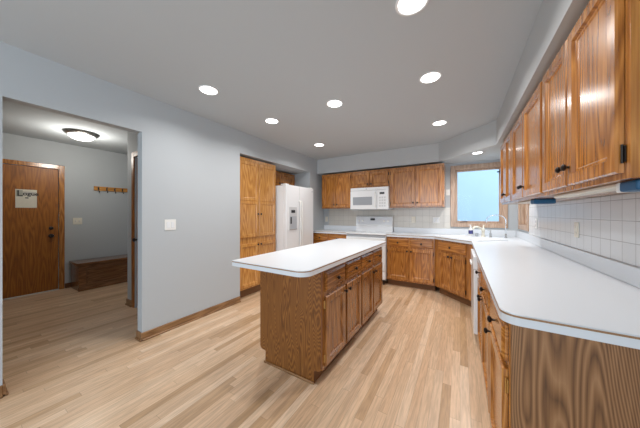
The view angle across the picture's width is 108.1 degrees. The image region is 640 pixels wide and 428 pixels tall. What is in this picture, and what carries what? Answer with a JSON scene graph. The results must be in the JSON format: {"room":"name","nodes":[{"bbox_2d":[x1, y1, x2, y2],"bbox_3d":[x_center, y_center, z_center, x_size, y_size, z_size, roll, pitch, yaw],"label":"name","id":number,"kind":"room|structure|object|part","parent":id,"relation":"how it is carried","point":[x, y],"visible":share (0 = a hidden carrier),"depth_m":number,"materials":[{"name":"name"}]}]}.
{"room":"kitchen","nodes":[
{"label":"kitchen","id":0,"kind":"room"},
{"bbox_2d":[2,133,127,288],"bbox_3d":[-4.614,0.040,3.720,0.120,2.484,4.400,0,0,31],"label":"wall","id":1,"kind":"structure","parent":0,"point":[103,230],"depth_m":4.22,"materials":[{"name":"grey paint"}]},
{"bbox_2d":[2,159,64,299],"bbox_3d":[-4.655,0.234,3.531,0.126,2.096,1.055,0,0,31],"label":"door","id":2,"kind":"structure","parent":1,"relation":"in","point":[29,235],"depth_m":3.69,"materials":[{"name":"brown wood"}]},
{"bbox_2d":[15,189,38,207],"bbox_3d":[-4.592,-0.233,3.641,0.010,0.286,0.229,0,0,31],"label":"door sign","id":3,"kind":"object","parent":2,"relation":"attached to","point":[24,198],"visible":1,"depth_m":3.63,"materials":[{"name":"paper"}]},
{"bbox_2d":[16,190,35,196],"bbox_3d":[-4.595,-0.312,3.632,0.001,0.098,0.198,0,0,31],"label":"print","id":4,"kind":"object","parent":3,"relation":"attached to","point":[19,193],"depth_m":3.63,"materials":[{"name":"grey paper"}]},
{"bbox_2d":[65,282,70,287],"bbox_3d":[-4.552,1.241,3.683,0.025,0.083,4.300,0,0,31],"label":"baseboard","id":5,"kind":"structure","parent":1,"relation":"attached to","point":[67,285],"depth_m":4.01,"materials":[{"name":"brown wood"}]},
{"bbox_2d":[73,218,81,224],"bbox_3d":[-4.295,0.134,4.114,0.018,0.118,0.118,0,0,31],"label":"light switch","id":6,"kind":"object","parent":1,"relation":"attached to","point":[75,220],"visible":1,"depth_m":4.12,"materials":[{"name":"beige plastic"}]},
{"bbox_2d":[94,186,127,193],"bbox_3d":[-3.969,-0.449,4.587,0.088,0.118,0.720,0,0,31],"label":"coat rack","id":7,"kind":"object","parent":1,"relation":"attached to","point":[97,188],"visible":0.69,"depth_m":4.49,"materials":[{"name":"brown wood"}]},
{"bbox_2d":[0,41,323,385],"bbox_3d":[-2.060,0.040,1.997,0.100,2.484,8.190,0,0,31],"label":"wall","id":8,"kind":"structure","parent":0,"point":[189,163],"depth_m":2.58,"materials":[{"name":"grey paint"}]},
{"bbox_2d":[0,379,8,398],"bbox_3d":[-3.192,1.241,0.098,0.125,0.083,3.668,0,0,31],"label":"baseboard","id":9,"kind":"structure","parent":8,"relation":"attached to","point":[3,389],"depth_m":1.63,"materials":[{"name":"brown wood"}]},
{"bbox_2d":[125,299,130,306],"bbox_3d":[-2.264,1.241,3.894,0.191,0.083,1.573,0,0,31],"label":"baseboard","id":10,"kind":"structure","parent":8,"relation":"attached to","point":[128,302],"depth_m":3.23,"materials":[{"name":"brown wood"}]},
{"bbox_2d":[131,151,137,307],"bbox_3d":[-2.188,0.224,2.964,0.902,2.116,0.110,0,0,31],"label":"door","id":11,"kind":"structure","parent":8,"relation":"in","point":[133,154],"depth_m":3.16,"materials":[{"name":"brown wood"}]},
{"bbox_2d":[165,219,175,229],"bbox_3d":[-1.653,0.124,2.566,0.010,0.118,0.118,0,0,31],"label":"light switch","id":12,"kind":"object","parent":8,"relation":"attached to","point":[170,224],"visible":1,"depth_m":2.56,"materials":[{"name":"white plastic"}]},
{"bbox_2d":[135,296,240,341],"bbox_3d":[-1.519,1.241,2.870,0.125,0.083,1.240,0,0,31],"label":"baseboard","id":13,"kind":"structure","parent":8,"relation":"attached to","point":[140,336],"depth_m":2.67,"materials":[{"name":"brown wood"}]},
{"bbox_2d":[276,171,294,185],"bbox_3d":[-0.937,-0.700,4.800,0.364,0.305,1.000,0,0,31],"label":"upper cabinet","id":14,"kind":"object","parent":8,"relation":"attached to","point":[281,178],"visible":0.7,"depth_m":4.85,"materials":[{"name":"brown wood"}]},
{"bbox_3d":[-0.941,-0.693,4.516,0.019,0.250,0.470,0,0,31],"label":"door","id":15,"kind":"part","parent":14,"relation":"part of","materials":[{"name":"brown wood"}]},
{"bbox_3d":[-0.689,-0.693,4.934,0.019,0.250,0.475,0,0,31],"label":"door","id":16,"kind":"part","parent":14,"relation":"part of","materials":[{"name":"brown wood"}]},
{"bbox_2d":[0,279,490,427],"bbox_3d":[-1.804,1.312,1.849,7.000,0.060,8.500,0,0,31],"label":"floor","id":17,"kind":"structure","parent":0,"point":[71,358],"depth_m":1.89,"materials":[{"name":"brown wood"}]},
{"bbox_2d":[69,254,127,291],"bbox_3d":[-3.735,1.051,4.580,0.460,0.462,1.600,0,0,31],"label":"storage bench","id":18,"kind":"object","parent":17,"relation":"on","point":[92,273],"visible":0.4,"depth_m":4.04,"materials":[{"name":"brown wood"}]},
{"bbox_3d":[-3.735,0.837,4.580,0.460,0.034,1.600,0,0,31],"label":"seat","id":19,"kind":"part","parent":18,"relation":"part of","materials":[{"name":"brown wood"}]},
{"bbox_3d":[-3.741,0.866,4.583,0.447,0.021,1.574,0,0,31],"label":"seat molding","id":20,"kind":"part","parent":18,"relation":"part of","materials":[{"name":"brown wood"}]},
{"bbox_3d":[-3.740,1.060,4.162,0.014,0.275,0.650,0,0,31],"label":"panel","id":21,"kind":"part","parent":18,"relation":"part of","materials":[{"name":"brown wood"}]},
{"bbox_2d":[240,156,275,297],"bbox_3d":[-1.251,0.215,3.917,0.689,2.135,0.822,0,0,31],"label":"pantry cabinet","id":22,"kind":"object","parent":17,"relation":"on","point":[257,178],"visible":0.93,"depth_m":3.70,"materials":[{"name":"brown wood"}]},
{"bbox_3d":[-1.093,0.796,3.587,0.019,0.672,0.380,0,0,31],"label":"door","id":23,"kind":"part","parent":22,"relation":"part of","materials":[{"name":"brown wood"}]},
{"bbox_3d":[-1.093,-0.216,3.587,0.019,1.173,0.380,0,0,31],"label":"door","id":24,"kind":"part","parent":22,"relation":"part of","materials":[{"name":"brown wood"}]},
{"bbox_3d":[-0.888,0.796,3.926,0.019,0.672,0.388,0,0,31],"label":"door","id":25,"kind":"part","parent":22,"relation":"part of","materials":[{"name":"brown wood"}]},
{"bbox_3d":[-0.888,-0.216,3.926,0.019,1.173,0.388,0,0,31],"label":"door","id":26,"kind":"part","parent":22,"relation":"part of","materials":[{"name":"brown wood"}]},
{"bbox_2d":[276,183,312,250],"bbox_3d":[-0.678,0.378,4.582,0.857,1.808,0.869,0,0,31],"label":"refrigerator","id":27,"kind":"object","parent":17,"relation":"on","point":[294,204],"visible":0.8,"depth_m":4.19,"materials":[{"name":"white metal"}]},
{"bbox_3d":[-0.508,0.340,4.202,0.060,1.695,0.392,0,0,31],"label":"door","id":28,"kind":"part","parent":27,"relation":"part of","materials":[{"name":"white metal"}]},
{"bbox_3d":[-0.373,0.222,4.322,0.066,0.939,0.022,0,0,31],"label":"handle","id":29,"kind":"part","parent":27,"relation":"part of","materials":[{"name":"white plastic"}]},
{"bbox_3d":[-0.346,0.222,4.367,0.066,0.939,0.022,0,0,31],"label":"handle","id":30,"kind":"part","parent":27,"relation":"part of","materials":[{"name":"white plastic"}]},
{"bbox_3d":[-0.282,0.340,4.576,0.060,1.695,0.471,0,0,31],"label":"door","id":31,"kind":"part","parent":27,"relation":"part of","materials":[{"name":"white metal"}]},
{"bbox_2d":[232,238,385,384],"bbox_3d":[0.099,0.825,2.455,0.706,0.914,1.907,0,0,31],"label":"kitchen island","id":32,"kind":"object","parent":17,"relation":"on","point":[315,298],"visible":1,"depth_m":1.90,"materials":[{"name":"brown wood"}]},
{"bbox_3d":[-0.264,1.273,1.869,0.512,0.018,0.012,0,0,31],"label":"shoe molding","id":33,"kind":"part","parent":32,"relation":"part of","materials":[{"name":"brown wood"}]},
{"bbox_3d":[-0.253,0.847,1.881,0.618,0.870,0.019,0,0,31],"label":"panel","id":34,"kind":"part","parent":32,"relation":"part of","materials":[{"name":"brown wood"}]},
{"bbox_2d":[232,238,385,276],"bbox_3d":[0.099,0.389,2.455,0.704,0.041,1.905,0,0,31],"label":"island countertop","id":35,"kind":"structure","parent":32,"relation":"on","point":[309,257],"depth_m":1.94,"materials":[{"name":"white laminate"}]},
{"bbox_3d":[0.131,0.518,1.898,0.019,0.148,0.345,0,0,31],"label":"drawer","id":36,"kind":"part","parent":32,"relation":"part of","materials":[{"name":"brown wood"}]},
{"bbox_3d":[0.131,0.891,1.898,0.019,0.527,0.345,0,0,31],"label":"door","id":37,"kind":"part","parent":32,"relation":"part of","materials":[{"name":"brown wood"}]},
{"bbox_3d":[0.324,0.518,2.219,0.019,0.148,0.345,0,0,31],"label":"drawer","id":38,"kind":"part","parent":32,"relation":"part of","materials":[{"name":"brown wood"}]},
{"bbox_3d":[0.324,0.891,2.219,0.019,0.527,0.345,0,0,31],"label":"door","id":39,"kind":"part","parent":32,"relation":"part of","materials":[{"name":"brown wood"}]},
{"bbox_3d":[0.518,0.518,2.539,0.019,0.148,0.345,0,0,31],"label":"drawer","id":40,"kind":"part","parent":32,"relation":"part of","materials":[{"name":"brown wood"}]},
{"bbox_3d":[0.518,0.891,2.539,0.019,0.527,0.345,0,0,31],"label":"door","id":41,"kind":"part","parent":32,"relation":"part of","materials":[{"name":"brown wood"}]},
{"bbox_3d":[0.711,0.518,2.860,0.019,0.148,0.345,0,0,31],"label":"drawer","id":42,"kind":"part","parent":32,"relation":"part of","materials":[{"name":"brown wood"}]},
{"bbox_3d":[0.711,0.891,2.860,0.019,0.527,0.345,0,0,31],"label":"door","id":43,"kind":"part","parent":32,"relation":"part of","materials":[{"name":"brown wood"}]},
{"bbox_2d":[313,233,346,243],"bbox_3d":[0.307,0.847,5.006,0.836,0.871,0.586,0,0,31],"label":"base cabinet","id":44,"kind":"object","parent":17,"relation":"on","point":[317,237],"visible":0.26,"depth_m":4.82,"materials":[{"name":"brown wood"}]},
{"bbox_3d":[0.000,0.507,4.894,0.385,0.140,0.019,0,0,31],"label":"drawer","id":45,"kind":"part","parent":44,"relation":"part of","materials":[{"name":"brown wood"}]},
{"bbox_2d":[313,225,355,233],"bbox_3d":[0.311,0.340,5.012,0.839,0.139,0.575,0,0,31],"label":"countertop","id":46,"kind":"structure","parent":44,"relation":"on","point":[330,229],"depth_m":5.06,"materials":[{"name":"white laminate"}]},
{"bbox_3d":[0.351,0.507,4.682,0.385,0.140,0.019,0,0,31],"label":"drawer","id":47,"kind":"part","parent":44,"relation":"part of","materials":[{"name":"brown wood"}]},
{"bbox_2d":[346,216,392,284],"bbox_3d":[0.966,0.668,4.540,0.762,1.228,0.648,0,0,31],"label":"range","id":48,"kind":"object","parent":17,"relation":"on","point":[376,228],"visible":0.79,"depth_m":4.58,"materials":[{"name":"white metal"}]},
{"bbox_3d":[0.834,0.734,4.322,0.748,0.587,0.035,0,0,31],"label":"oven door","id":49,"kind":"part","parent":48,"relation":"part of","materials":[{"name":"white metal"}]},
{"bbox_2d":[346,231,391,234],"bbox_3d":[0.965,0.375,4.540,0.762,0.022,0.530,0,0,31],"label":"cooktop","id":50,"kind":"object","parent":48,"relation":"in","point":[352,232],"depth_m":4.46,"materials":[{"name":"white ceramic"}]},
{"bbox_2d":[387,237,435,290],"bbox_3d":[1.661,0.847,4.188,0.775,0.871,0.586,0,0,31],"label":"base cabinet","id":51,"kind":"object","parent":17,"relation":"on","point":[410,261],"visible":0.99,"depth_m":3.95,"materials":[{"name":"brown wood"}]},
{"bbox_3d":[1.365,0.507,4.070,0.350,0.140,0.019,0,0,31],"label":"drawer","id":52,"kind":"part","parent":51,"relation":"part of","materials":[{"name":"brown wood"}]},
{"bbox_3d":[1.369,0.880,4.068,0.358,0.545,0.019,0,0,31],"label":"door","id":53,"kind":"part","parent":51,"relation":"part of","materials":[{"name":"brown wood"}]},
{"bbox_3d":[1.687,0.880,3.875,0.367,0.545,0.019,0,0,31],"label":"door","id":54,"kind":"part","parent":51,"relation":"part of","materials":[{"name":"brown wood"}]},
{"bbox_3d":[1.690,0.507,3.873,0.360,0.140,0.019,0,0,31],"label":"drawer","id":55,"kind":"part","parent":51,"relation":"part of","materials":[{"name":"brown wood"}]},
{"bbox_2d":[435,239,472,306],"bbox_3d":[2.148,0.847,3.486,0.499,0.871,0.700,0,0,-14],"label":"base cabinet","id":56,"kind":"object","parent":17,"relation":"on","point":[452,259],"visible":0.97,"depth_m":3.39,"materials":[{"name":"brown wood"}]},
{"bbox_3d":[1.913,0.880,3.557,0.019,0.545,0.228,0,0,-14],"label":"door","id":57,"kind":"part","parent":56,"relation":"part of","materials":[{"name":"brown wood"}]},
{"bbox_3d":[1.942,0.507,3.442,0.019,0.140,0.515,0,0,-14],"label":"drawer","id":58,"kind":"part","parent":56,"relation":"part of","materials":[{"name":"brown wood"}]},
{"bbox_3d":[1.972,0.880,3.320,0.019,0.545,0.242,0,0,-14],"label":"door","id":59,"kind":"part","parent":56,"relation":"part of","materials":[{"name":"brown wood"}]},
{"bbox_2d":[470,249,478,333],"bbox_3d":[1.900,0.849,2.352,0.638,0.866,0.596,0,0,31],"label":"dishwasher","id":60,"kind":"object","parent":17,"relation":"on","point":[473,261],"visible":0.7,"depth_m":2.25,"materials":[{"name":"white metal"}]},
{"bbox_3d":[1.663,0.481,2.496,0.051,0.126,0.596,0,0,31],"label":"control panel","id":61,"kind":"part","parent":60,"relation":"part of","materials":[{"name":"white plastic"}]},
{"bbox_2d":[475,261,490,413],"bbox_3d":[1.493,0.847,1.616,0.663,0.871,1.060,0,0,31],"label":"base cabinet","id":62,"kind":"object","parent":17,"relation":"on","point":[483,293],"visible":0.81,"depth_m":1.66,"materials":[{"name":"brown wood"}]},
{"bbox_3d":[1.377,0.507,1.992,0.019,0.140,0.495,0,0,31],"label":"drawer","id":63,"kind":"part","parent":62,"relation":"part of","materials":[{"name":"brown wood"}]},
{"bbox_3d":[1.376,0.880,1.990,0.019,0.545,0.500,0,0,31],"label":"door","id":64,"kind":"part","parent":62,"relation":"part of","materials":[{"name":"brown wood"}]},
{"bbox_3d":[1.106,0.507,1.543,0.019,0.140,0.495,0,0,31],"label":"drawer","id":65,"kind":"part","parent":62,"relation":"part of","materials":[{"name":"brown wood"}]},
{"bbox_3d":[1.109,0.880,1.547,0.019,0.545,0.505,0,0,31],"label":"door","id":66,"kind":"part","parent":62,"relation":"part of","materials":[{"name":"brown wood"}]},
{"bbox_2d":[483,295,639,427],"bbox_3d":[1.087,0.847,0.944,0.663,0.871,0.505,0,0,31],"label":"base cabinet","id":67,"kind":"object","parent":17,"relation":"on","point":[539,379],"visible":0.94,"depth_m":0.80,"materials":[{"name":"brown wood"}]},
{"bbox_3d":[0.819,0.507,1.114,0.029,0.031,0.030,0,0,31],"label":"knob","id":68,"kind":"part","parent":67,"relation":"part of","materials":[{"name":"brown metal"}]},
{"bbox_3d":[0.840,0.507,1.101,0.019,0.140,0.450,0,0,31],"label":"drawer","id":69,"kind":"part","parent":67,"relation":"part of","materials":[{"name":"brown wood"}]},
{"bbox_3d":[0.840,0.880,1.101,0.019,0.545,0.450,0,0,31],"label":"door","id":70,"kind":"part","parent":67,"relation":"part of","materials":[{"name":"brown wood"}]},
{"bbox_2d":[386,227,639,349],"bbox_3d":[1.356,0.340,2.588,1.906,0.139,3.645,0,0,31],"label":"countertop","id":71,"kind":"structure","parent":67,"relation":"on","point":[533,282],"depth_m":1.19,"materials":[{"name":"white laminate"}]},
{"bbox_2d":[468,225,472,235],"bbox_3d":[2.514,0.277,3.873,0.064,0.180,0.064,0,0,31],"label":"soap bottle","id":72,"kind":"object","parent":71,"relation":"on","point":[470,230],"visible":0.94,"depth_m":3.85,"materials":[{"name":"white plastic"}]},
{"bbox_2d":[436,235,506,240],"bbox_3d":[2.249,0.449,3.502,0.500,0.183,0.780,0,0,-14],"label":"sink","id":73,"kind":"object","parent":71,"relation":"in","point":[466,237],"visible":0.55,"depth_m":3.48,"materials":[{"name":"white ceramic"}]},
{"bbox_2d":[442,235,473,237],"bbox_3d":[2.181,0.449,3.671,0.380,0.183,0.330,0,0,-14],"label":"basin","id":74,"kind":"object","parent":73,"relation":"in","point":[455,236],"depth_m":3.80,"materials":[{"name":"white ceramic"}]},
{"bbox_2d":[464,237,497,239],"bbox_3d":[2.268,0.449,3.321,0.380,0.183,0.330,0,0,-14],"label":"basin","id":75,"kind":"object","parent":73,"relation":"in","point":[471,238],"depth_m":3.47,"materials":[{"name":"white ceramic"}]},
{"bbox_2d":[472,225,485,236],"bbox_3d":[2.495,0.272,3.642,0.266,0.191,0.070,0,0,-14],"label":"faucet","id":76,"kind":"object","parent":71,"relation":"on","point":[474,227],"visible":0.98,"depth_m":3.64,"materials":[{"name":"beige"}]},
{"bbox_2d":[486,215,507,237],"bbox_3d":[2.718,0.191,3.576,0.266,0.352,0.065,0,0,40],"label":"water tap","id":77,"kind":"object","parent":71,"relation":"on","point":[490,215],"visible":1,"depth_m":3.51,"materials":[{"name":"silver metal"}]},
{"bbox_3d":[0.982,0.847,0.719,0.610,0.871,0.012,0,0,31],"label":"panel","id":78,"kind":"part","parent":67,"relation":"part of","materials":[{"name":"brown wood"}]},
{"bbox_2d":[0,0,542,159],"bbox_3d":[-1.804,-1.242,1.849,7.000,0.080,8.500,0,0,31],"label":"ceiling","id":79,"kind":"structure","parent":0,"point":[283,61],"depth_m":1.82,"materials":[{"name":"grey paint"}]},
{"bbox_2d":[62,128,99,140],"bbox_3d":[-3.545,-1.146,3.454,0.390,0.110,0.390,0,0,31],"label":"flush light","id":80,"kind":"object","parent":79,"relation":"attached to","point":[78,134],"visible":1,"depth_m":3.37,"materials":[{"name":"white glass"}]},
{"bbox_2d":[198,85,218,94],"bbox_3d":[-1.084,-1.198,2.261,0.184,0.006,0.184,0,0,31],"label":"recessed light","id":81,"kind":"object","parent":79,"relation":"in","point":[206,89],"visible":1,"depth_m":2.26,"materials":[{"name":"white ceramic"}]},
{"bbox_2d":[265,118,278,123],"bbox_3d":[-0.625,-1.198,3.015,0.184,0.006,0.184,0,0,31],"label":"recessed light","id":82,"kind":"object","parent":79,"relation":"in","point":[268,120],"visible":1,"depth_m":3.02,"materials":[{"name":"white ceramic"}]},
{"bbox_2d":[326,100,342,107],"bbox_3d":[0.160,-1.198,2.538,0.184,0.006,0.184,0,0,31],"label":"recessed light","id":83,"kind":"object","parent":79,"relation":"in","point":[332,103],"visible":1,"depth_m":2.53,"materials":[{"name":"white ceramic"}]},
{"bbox_2d":[395,0,428,15],"bbox_3d":[0.523,-1.198,1.319,0.184,0.006,0.184,0,0,31],"label":"recessed light","id":84,"kind":"object","parent":79,"relation":"in","point":[402,7],"visible":1,"depth_m":1.34,"materials":[{"name":"white ceramic"}]},
{"bbox_2d":[419,71,441,83],"bbox_3d":[0.974,-1.198,2.050,0.184,0.006,0.184,0,0,31],"label":"recessed light","id":85,"kind":"object","parent":79,"relation":"in","point":[430,77],"visible":1,"depth_m":2.04,"materials":[{"name":"white ceramic"}]},
{"bbox_2d":[432,120,446,125],"bbox_3d":[1.585,-1.198,3.080,0.184,0.006,0.184,0,0,31],"label":"recessed light","id":86,"kind":"object","parent":79,"relation":"in","point":[441,122],"visible":1,"depth_m":3.08,"materials":[{"name":"white ceramic"}]},
{"bbox_2d":[324,159,517,231],"bbox_3d":[1.661,0.040,4.616,3.763,2.484,0.140,0,0,31],"label":"wall","id":87,"kind":"structure","parent":0,"point":[512,209],"depth_m":3.94,"materials":[{"name":"grey paint"}]},
{"bbox_2d":[322,172,351,208],"bbox_3d":[0.416,-0.478,5.063,0.708,0.740,0.377,0,0,31],"label":"upper cabinet","id":88,"kind":"object","parent":87,"relation":"attached to","point":[336,188],"visible":0.88,"depth_m":4.92,"materials":[{"name":"brown wood"}]},
{"bbox_3d":[0.194,-0.471,5.022,0.320,0.683,0.019,0,0,31],"label":"door","id":89,"kind":"part","parent":88,"relation":"part of","materials":[{"name":"brown wood"}]},
{"bbox_3d":[0.484,-0.471,4.847,0.328,0.683,0.019,0,0,31],"label":"door","id":90,"kind":"part","parent":88,"relation":"part of","materials":[{"name":"brown wood"}]},
{"bbox_2d":[324,225,355,229],"bbox_3d":[0.454,0.319,5.249,0.839,0.098,0.021,0,0,31],"label":"backsplash","id":91,"kind":"structure","parent":87,"relation":"attached to","point":[334,227],"depth_m":5.25,"materials":[{"name":"white laminate"}]},
{"bbox_2d":[352,168,389,187],"bbox_3d":[1.050,-0.679,4.681,0.768,0.338,0.377,0,0,31],"label":"upper cabinet","id":92,"kind":"object","parent":87,"relation":"attached to","point":[381,177],"visible":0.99,"depth_m":4.52,"materials":[{"name":"brown wood"}]},
{"bbox_3d":[0.814,-0.672,4.648,0.354,0.281,0.019,0,0,31],"label":"door","id":93,"kind":"part","parent":92,"relation":"part of","materials":[{"name":"brown wood"}]},
{"bbox_2d":[350,186,393,209],"bbox_3d":[1.029,-0.288,4.645,0.760,0.436,0.453,0,0,31],"label":"microwave","id":94,"kind":"object","parent":92,"relation":"attached to","point":[370,198],"visible":0.98,"depth_m":4.46,"materials":[{"name":"white plastic"}]},
{"bbox_3d":[0.852,-0.266,4.557,0.543,0.364,0.035,0,0,31],"label":"door","id":95,"kind":"part","parent":94,"relation":"part of","materials":[{"name":"white plastic"}]},
{"bbox_3d":[1.177,-0.266,4.362,0.209,0.364,0.033,0,0,31],"label":"control panel","id":96,"kind":"part","parent":94,"relation":"part of","materials":[{"name":"white plastic"}]},
{"bbox_3d":[1.130,-0.672,4.457,0.354,0.281,0.019,0,0,31],"label":"door","id":97,"kind":"part","parent":92,"relation":"part of","materials":[{"name":"brown wood"}]},
{"bbox_2d":[329,208,449,228],"bbox_3d":[1.264,0.081,4.770,2.467,0.374,0.007,0,0,31],"label":"backsplash","id":98,"kind":"structure","parent":87,"relation":"attached to","point":[402,217],"depth_m":4.54,"materials":[{"name":"beige tile"}]},
{"bbox_2d":[390,163,444,207],"bbox_3d":[1.769,-0.478,4.246,0.909,0.740,0.377,0,0,31],"label":"upper cabinet","id":99,"kind":"object","parent":87,"relation":"attached to","point":[421,186],"visible":1,"depth_m":4.09,"materials":[{"name":"brown wood"}]},
{"bbox_3d":[1.504,-0.471,4.231,0.422,0.683,0.019,0,0,31],"label":"door","id":100,"kind":"part","parent":99,"relation":"part of","materials":[{"name":"brown wood"}]},
{"bbox_3d":[1.879,-0.471,4.005,0.422,0.683,0.019,0,0,31],"label":"door","id":101,"kind":"part","parent":99,"relation":"part of","materials":[{"name":"brown wood"}]},
{"bbox_2d":[433,217,439,222],"bbox_3d":[2.123,0.117,4.241,0.118,0.118,0.009,0,0,31],"label":"power outlet","id":102,"kind":"object","parent":87,"relation":"attached to","point":[435,219],"visible":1,"depth_m":4.24,"materials":[{"name":"white plastic"}]},
{"bbox_2d":[450,162,507,227],"bbox_3d":[2.691,-0.303,3.968,0.801,1.076,0.166,0,0,31],"label":"window","id":103,"kind":"structure","parent":87,"relation":"in","point":[503,209],"depth_m":3.98,"materials":[{"name":"brown wood"}]},
{"bbox_3d":[2.701,-0.303,3.985,0.641,0.916,0.035,0,0,31],"label":"sash","id":104,"kind":"part","parent":103,"relation":"part of","materials":[{"name":"brown wood"}]},
{"bbox_2d":[317,0,589,174],"bbox_3d":[0.331,-1.044,2.452,3.523,0.316,4.940,0,0,31],"label":"soffit","id":105,"kind":"structure","parent":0,"point":[555,20],"depth_m":2.63,"materials":[{"name":"grey paint"}]},
{"bbox_2d":[518,192,638,264],"bbox_3d":[1.058,0.040,0.114,0.140,2.484,8.190,0,0,31],"label":"wall","id":106,"kind":"structure","parent":0,"point":[520,230],"depth_m":1.77,"materials":[{"name":"white tile"}]},
{"bbox_2d":[394,227,639,287],"bbox_3d":[1.356,0.319,2.589,1.906,0.098,3.644,0,0,31],"label":"backsplash","id":107,"kind":"structure","parent":106,"relation":"attached to","point":[630,274],"depth_m":1.82,"materials":[{"name":"white laminate"}]},
{"bbox_2d":[518,204,529,231],"bbox_3d":[2.946,-0.303,3.268,0.148,1.076,0.616,0,0,31],"label":"window","id":108,"kind":"structure","parent":106,"relation":"in","point":[523,209],"depth_m":3.47,"materials":[{"name":"brown wood"}]},
{"bbox_3d":[2.956,-0.303,3.262,0.035,0.916,0.456,0,0,31],"label":"sash","id":109,"kind":"part","parent":108,"relation":"part of","materials":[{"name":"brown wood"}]},
{"bbox_2d":[500,131,558,204],"bbox_3d":[2.211,-0.479,2.525,0.375,0.738,0.735,0,0,31],"label":"upper cabinet","id":110,"kind":"object","parent":106,"relation":"attached to","point":[505,149],"visible":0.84,"depth_m":2.57,"materials":[{"name":"brown wood"}]},
{"bbox_3d":[2.176,-0.479,2.755,0.019,0.698,0.338,0,0,31],"label":"door","id":111,"kind":"part","parent":110,"relation":"part of","materials":[{"name":"brown wood"}]},
{"bbox_3d":[1.992,-0.479,2.451,0.019,0.698,0.341,0,0,31],"label":"door","id":112,"kind":"part","parent":110,"relation":"part of","materials":[{"name":"brown wood"}]},
{"bbox_2d":[511,81,624,201],"bbox_3d":[1.764,-0.479,1.784,0.375,0.738,0.992,0,0,31],"label":"upper cabinet","id":113,"kind":"object","parent":106,"relation":"attached to","point":[526,133],"visible":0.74,"depth_m":1.74,"materials":[{"name":"brown wood"}]},
{"bbox_3d":[1.762,-0.479,2.069,0.019,0.698,0.466,0,0,31],"label":"door","id":114,"kind":"part","parent":113,"relation":"part of","materials":[{"name":"brown wood"}]},
{"bbox_3d":[1.512,-0.479,1.655,0.019,0.698,0.470,0,0,31],"label":"door","id":115,"kind":"part","parent":113,"relation":"part of","materials":[{"name":"brown wood"}]},
{"bbox_2d":[519,199,555,203],"bbox_3d":[1.810,-0.091,1.962,0.124,0.036,0.570,0,0,31],"label":"light","id":116,"kind":"object","parent":113,"relation":"attached to","point":[534,201],"visible":0.99,"depth_m":1.73,"materials":[{"name":"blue plastic"}]},
{"bbox_2d":[574,222,578,237],"bbox_3d":[1.973,0.125,1.788,0.009,0.118,0.075,0,0,31],"label":"power outlet","id":117,"kind":"object","parent":106,"relation":"attached to","point":[576,224],"visible":1,"depth_m":1.78,"materials":[{"name":"beige plastic"}]},
{"bbox_2d":[529,192,639,266],"bbox_3d":[1.983,0.081,1.787,0.007,0.374,2.910,0,0,31],"label":"backsplash","id":118,"kind":"structure","parent":106,"relation":"attached to","point":[609,226],"depth_m":1.52,"materials":[{"name":"white tile"}]},
{"bbox_2d":[542,0,639,195],"bbox_3d":[1.290,-0.479,1.000,0.375,0.738,0.835,0,0,31],"label":"upper cabinet","id":119,"kind":"object","parent":106,"relation":"attached to","point":[591,87],"visible":1,"depth_m":0.89,"materials":[{"name":"brown wood"}]},
{"bbox_3d":[1.272,-0.479,1.258,0.019,0.698,0.372,0,0,31],"label":"door","id":120,"kind":"part","parent":119,"relation":"part of","materials":[{"name":"brown wood"}]},
{"bbox_3d":[1.169,-0.213,1.135,0.029,0.031,0.030,0,0,31],"label":"knob","id":121,"kind":"part","parent":119,"relation":"part of","materials":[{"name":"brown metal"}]},
{"bbox_3d":[1.132,-0.213,1.073,0.029,0.031,0.030,0,0,31],"label":"knob","id":122,"kind":"part","parent":119,"relation":"part of","materials":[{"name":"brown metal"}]},
{"bbox_3d":[1.065,-0.479,0.915,0.019,0.698,0.397,0,0,31],"label":"door","id":123,"kind":"part","parent":119,"relation":"part of","materials":[{"name":"brown wood"}]},
{"bbox_2d":[554,179,639,197],"bbox_3d":[1.248,-0.091,1.031,0.124,0.036,0.785,0,0,31],"label":"light","id":124,"kind":"object","parent":119,"relation":"attached to","point":[633,185],"visible":1,"depth_m":0.89,"materials":[{"name":"beige plastic"}]},
{"label":"outside","id":125,"kind":"structure","parent":0,"visible":0},
{"bbox_3d":[6.169,1.932,7.314,21.000,0.100,9.100,0,0,31],"label":"ground","id":126,"kind":"structure","parent":125,"visible":0},
{"bbox_2d":[457,169,498,220],"bbox_3d":[4.358,-0.114,6.250,11.000,3.992,0.035,0,0,31],"label":"wall","id":127,"kind":"structure","parent":126,"relation":"on","point":[477,191],"depth_m":6.29,"materials":[{"name":"glass"}]}
]}

